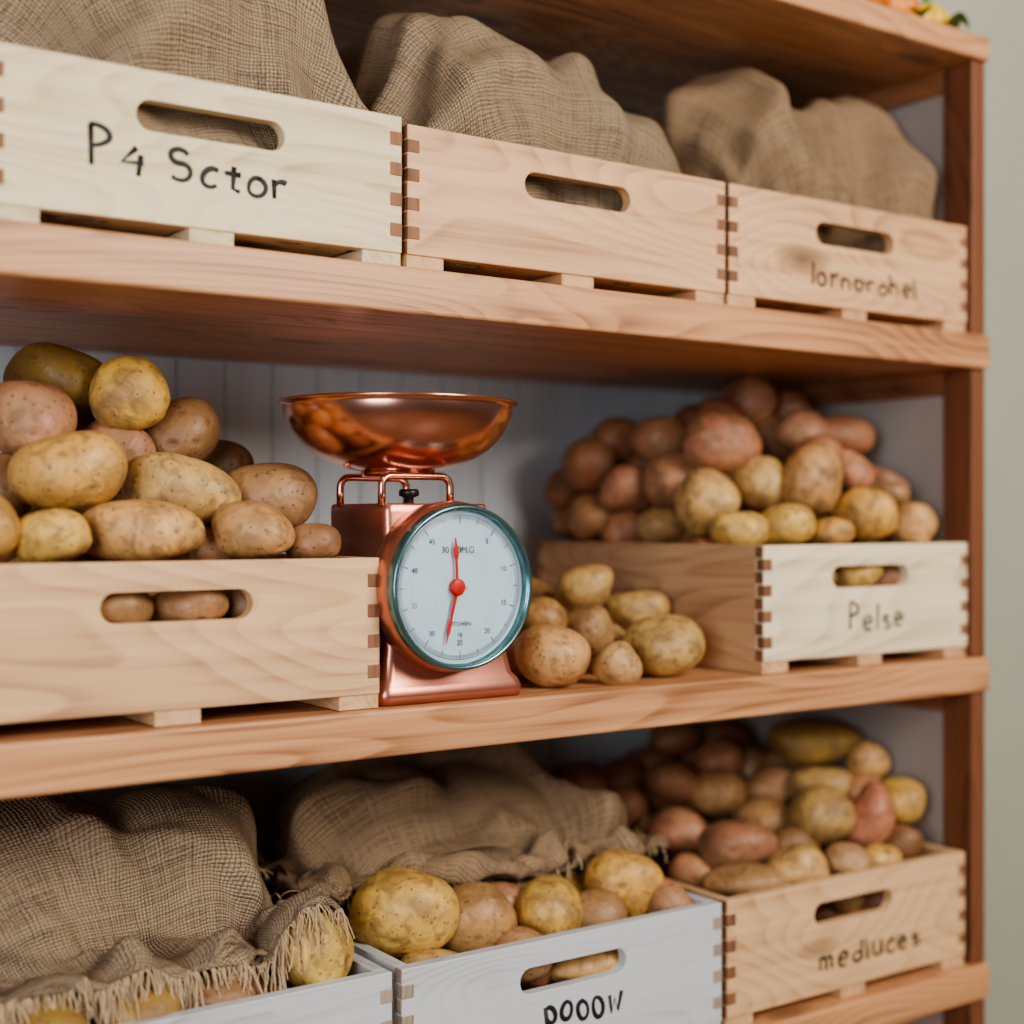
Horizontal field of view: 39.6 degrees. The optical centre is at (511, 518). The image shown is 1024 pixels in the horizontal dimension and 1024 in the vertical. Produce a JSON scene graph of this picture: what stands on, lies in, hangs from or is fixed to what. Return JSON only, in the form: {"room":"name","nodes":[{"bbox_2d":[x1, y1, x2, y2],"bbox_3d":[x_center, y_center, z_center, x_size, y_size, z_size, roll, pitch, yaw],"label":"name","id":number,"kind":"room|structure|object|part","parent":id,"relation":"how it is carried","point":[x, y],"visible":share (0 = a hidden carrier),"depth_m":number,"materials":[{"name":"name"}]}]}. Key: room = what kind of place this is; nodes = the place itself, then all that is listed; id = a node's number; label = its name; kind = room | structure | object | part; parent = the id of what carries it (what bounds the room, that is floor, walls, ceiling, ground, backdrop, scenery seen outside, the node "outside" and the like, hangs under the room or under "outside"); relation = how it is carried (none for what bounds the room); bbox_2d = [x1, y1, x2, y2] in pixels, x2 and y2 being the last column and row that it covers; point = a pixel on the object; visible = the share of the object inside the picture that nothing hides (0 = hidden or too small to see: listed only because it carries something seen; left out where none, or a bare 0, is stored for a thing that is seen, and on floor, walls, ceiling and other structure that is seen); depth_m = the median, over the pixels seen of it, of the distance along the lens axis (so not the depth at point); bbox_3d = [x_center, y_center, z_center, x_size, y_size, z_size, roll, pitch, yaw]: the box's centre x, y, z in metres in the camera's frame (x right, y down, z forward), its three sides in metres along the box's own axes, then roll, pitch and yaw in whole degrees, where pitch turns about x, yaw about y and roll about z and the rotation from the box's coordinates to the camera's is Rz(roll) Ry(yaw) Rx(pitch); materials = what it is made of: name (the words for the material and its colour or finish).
{"room":"pantry","nodes":[
{"label":"pantry","id":0,"kind":"room"},
{"bbox_2d":[0,0,1023,1023],"bbox_3d":[0.318,0.075,2.163,6.200,2.750,0.060,0,0,-35],"label":"wall","id":1,"kind":"structure","parent":0,"point":[510,478],"depth_m":2.43,"materials":[{"name":"paint"}]},
{"bbox_3d":[1.395,1.475,0.622,6.200,0.050,3.820,0,0,-35],"label":"floor","id":2,"kind":"structure","parent":0,"visible":0},
{"bbox_2d":[0,0,989,1023],"bbox_3d":[-0.388,0.427,1.349,2.070,2.043,0.455,0,0,-35],"label":"wooden shelving unit","id":3,"kind":"object","parent":2,"relation":"on","point":[921,391],"visible":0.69,"depth_m":1.58,"materials":[{"name":"brown wood"}]},
{"bbox_2d":[0,553,379,726],"bbox_3d":[-0.394,0.102,1.339,0.378,0.135,0.424,0,0,-35],"label":"wooden crate","id":4,"kind":"object","parent":3,"relation":"on","point":[307,631],"visible":0.92,"depth_m":1.17,"materials":[{"name":"beige wood"}]},
{"bbox_2d":[0,342,340,622],"bbox_3d":[-0.368,-0.005,1.298,0.364,0.312,0.315,0,0,-35],"label":"pile","id":5,"kind":"object","parent":4,"relation":"in","point":[98,462],"visible":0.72,"depth_m":1.23,"materials":[{"name":"beige food"}]},
{"bbox_2d":[0,42,401,265],"bbox_3d":[-0.370,-0.296,1.356,0.365,0.136,0.424,0,0,-35],"label":"wooden crate","id":6,"kind":"object","parent":3,"relation":"on","point":[73,142],"visible":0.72,"depth_m":1.18,"materials":[{"name":"beige wood"}]},
{"bbox_2d":[0,0,368,251],"bbox_3d":[-0.359,-0.379,1.363,0.374,0.280,0.401,0,0,-35],"label":"burlap sack","id":7,"kind":"object","parent":6,"relation":"in","point":[283,47],"visible":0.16,"depth_m":1.22,"materials":[{"name":"beige fabric"}]},
{"bbox_2d":[61,953,391,1023],"bbox_3d":[-0.390,0.478,1.342,0.395,0.140,0.424,0,0,-35],"label":"wooden crate","id":8,"kind":"object","parent":3,"relation":"on","point":[364,996],"visible":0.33,"depth_m":1.24,"materials":[{"name":"grey wood"}]},
{"bbox_2d":[0,908,353,1023],"bbox_3d":[-0.329,0.439,1.255,0.379,0.176,0.204,0,0,-35],"label":"pile","id":9,"kind":"object","parent":8,"relation":"in","point":[335,959],"visible":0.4,"depth_m":1.21,"materials":[{"name":"yellow food"}]},
{"bbox_2d":[0,784,354,1023],"bbox_3d":[-0.406,0.345,1.347,0.422,0.185,0.442,0,0,-35],"label":"burlap cloth","id":10,"kind":"object","parent":8,"relation":"on","point":[166,879],"visible":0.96,"depth_m":1.27,"materials":[{"name":"beige fabric"}]},
{"bbox_2d":[277,392,531,705],"bbox_3d":[-0.108,0.029,1.352,0.233,0.280,0.233,0,0,-35],"label":"kitchen scale","id":11,"kind":"object","parent":3,"relation":"on","point":[454,587],"visible":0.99,"depth_m":1.29,"materials":[{"name":"orange metal"}]},
{"bbox_2d":[277,392,517,471],"bbox_3d":[-0.108,-0.077,1.352,0.228,0.068,0.228,0,0,-35],"label":"bowl","id":12,"kind":"object","parent":11,"relation":"on","point":[357,431],"depth_m":1.27,"materials":[{"name":"orange metal"}]},
{"bbox_3d":[-0.097,-0.021,1.336,0.019,0.015,0.019,0,0,-35],"label":"tare knob","id":13,"kind":"part","parent":11,"relation":"part of","materials":[{"name":"black plastic"}]},
{"bbox_3d":[-0.043,0.062,1.297,0.144,0.144,0.006,0,0,-35],"label":"dial glass","id":14,"kind":"part","parent":11,"relation":"part of","materials":[{"name":"white"}]},
{"bbox_2d":[261,860,721,1023],"bbox_3d":[-0.059,0.478,1.573,0.395,0.140,0.424,0,0,-35],"label":"wooden crate","id":15,"kind":"object","parent":3,"relation":"on","point":[668,969],"visible":0.49,"depth_m":1.41,"materials":[{"name":"grey wood"}]},
{"bbox_2d":[256,742,667,909],"bbox_3d":[-0.091,0.328,1.631,0.466,0.151,0.347,0,0,-35],"label":"burlap cloth","id":16,"kind":"object","parent":15,"relation":"on","point":[457,817],"visible":0.84,"depth_m":1.53,"materials":[{"name":"beige fabric"}]},
{"bbox_2d":[348,849,693,990],"bbox_3d":[-0.014,0.435,1.499,0.381,0.185,0.235,0,0,-37],"label":"pile","id":17,"kind":"object","parent":15,"relation":"in","point":[408,915],"visible":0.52,"depth_m":1.42,"materials":[{"name":"food"}]},
{"bbox_2d":[400,124,724,303],"bbox_3d":[-0.055,-0.293,1.577,0.394,0.132,0.424,0,0,-35],"label":"wooden crate","id":18,"kind":"object","parent":3,"relation":"on","point":[466,200],"visible":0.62,"depth_m":1.39,"materials":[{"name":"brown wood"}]},
{"bbox_2d":[339,12,687,294],"bbox_3d":[-0.050,-0.385,1.580,0.403,0.292,0.402,0,0,-35],"label":"burlap sack","id":19,"kind":"object","parent":18,"relation":"in","point":[457,74],"visible":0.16,"depth_m":1.42,"materials":[{"name":"beige fabric"}]},
{"bbox_2d":[506,564,704,687],"bbox_3d":[0.097,0.113,1.553,0.224,0.124,0.293,0,0,-5],"label":"pile","id":20,"kind":"object","parent":3,"relation":"on","point":[618,638],"visible":0.9,"depth_m":1.51,"materials":[{"name":"beige food"}]},
{"bbox_2d":[536,540,966,673],"bbox_3d":[0.296,0.099,1.821,0.349,0.140,0.424,0,0,-35],"label":"wooden crate","id":21,"kind":"object","parent":3,"relation":"on","point":[758,609],"visible":0.81,"depth_m":1.64,"materials":[{"name":"white wood"}]},
{"bbox_2d":[544,375,937,586],"bbox_3d":[0.288,-0.019,1.816,0.355,0.332,0.418,0,0,-35],"label":"pile","id":22,"kind":"object","parent":21,"relation":"in","point":[713,471],"visible":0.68,"depth_m":1.74,"materials":[{"name":"brown food"}]},
{"bbox_2d":[586,842,964,1023],"bbox_3d":[0.272,0.478,1.805,0.399,0.140,0.424,0,0,-35],"label":"wooden crate","id":23,"kind":"object","parent":3,"relation":"on","point":[775,952],"visible":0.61,"depth_m":1.62,"materials":[{"name":"beige wood"}]},
{"bbox_2d":[548,720,925,921],"bbox_3d":[0.279,0.395,1.812,0.392,0.263,0.427,0,0,-35],"label":"pile","id":24,"kind":"object","parent":23,"relation":"in","point":[722,810],"visible":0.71,"depth_m":1.79,"materials":[{"name":"brown food"}]},
{"bbox_2d":[723,183,966,331],"bbox_3d":[0.274,-0.293,1.807,0.399,0.132,0.424,0,0,-35],"label":"wooden crate","id":25,"kind":"object","parent":3,"relation":"on","point":[774,252],"visible":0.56,"depth_m":1.62,"materials":[{"name":"brown wood"}]},
{"bbox_2d":[655,67,936,322],"bbox_3d":[0.278,-0.390,1.811,0.396,0.302,0.403,0,0,-35],"label":"burlap sack","id":26,"kind":"object","parent":25,"relation":"in","point":[738,126],"visible":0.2,"depth_m":1.67,"materials":[{"name":"beige fabric"}]},
{"bbox_2d":[867,0,969,28],"bbox_3d":[0.458,-0.638,1.746,0.210,0.082,0.108,0,0,0],"label":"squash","id":27,"kind":"object","parent":3,"relation":"on","point":[934,12],"visible":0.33,"depth_m":1.74,"materials":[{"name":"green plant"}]}
]}

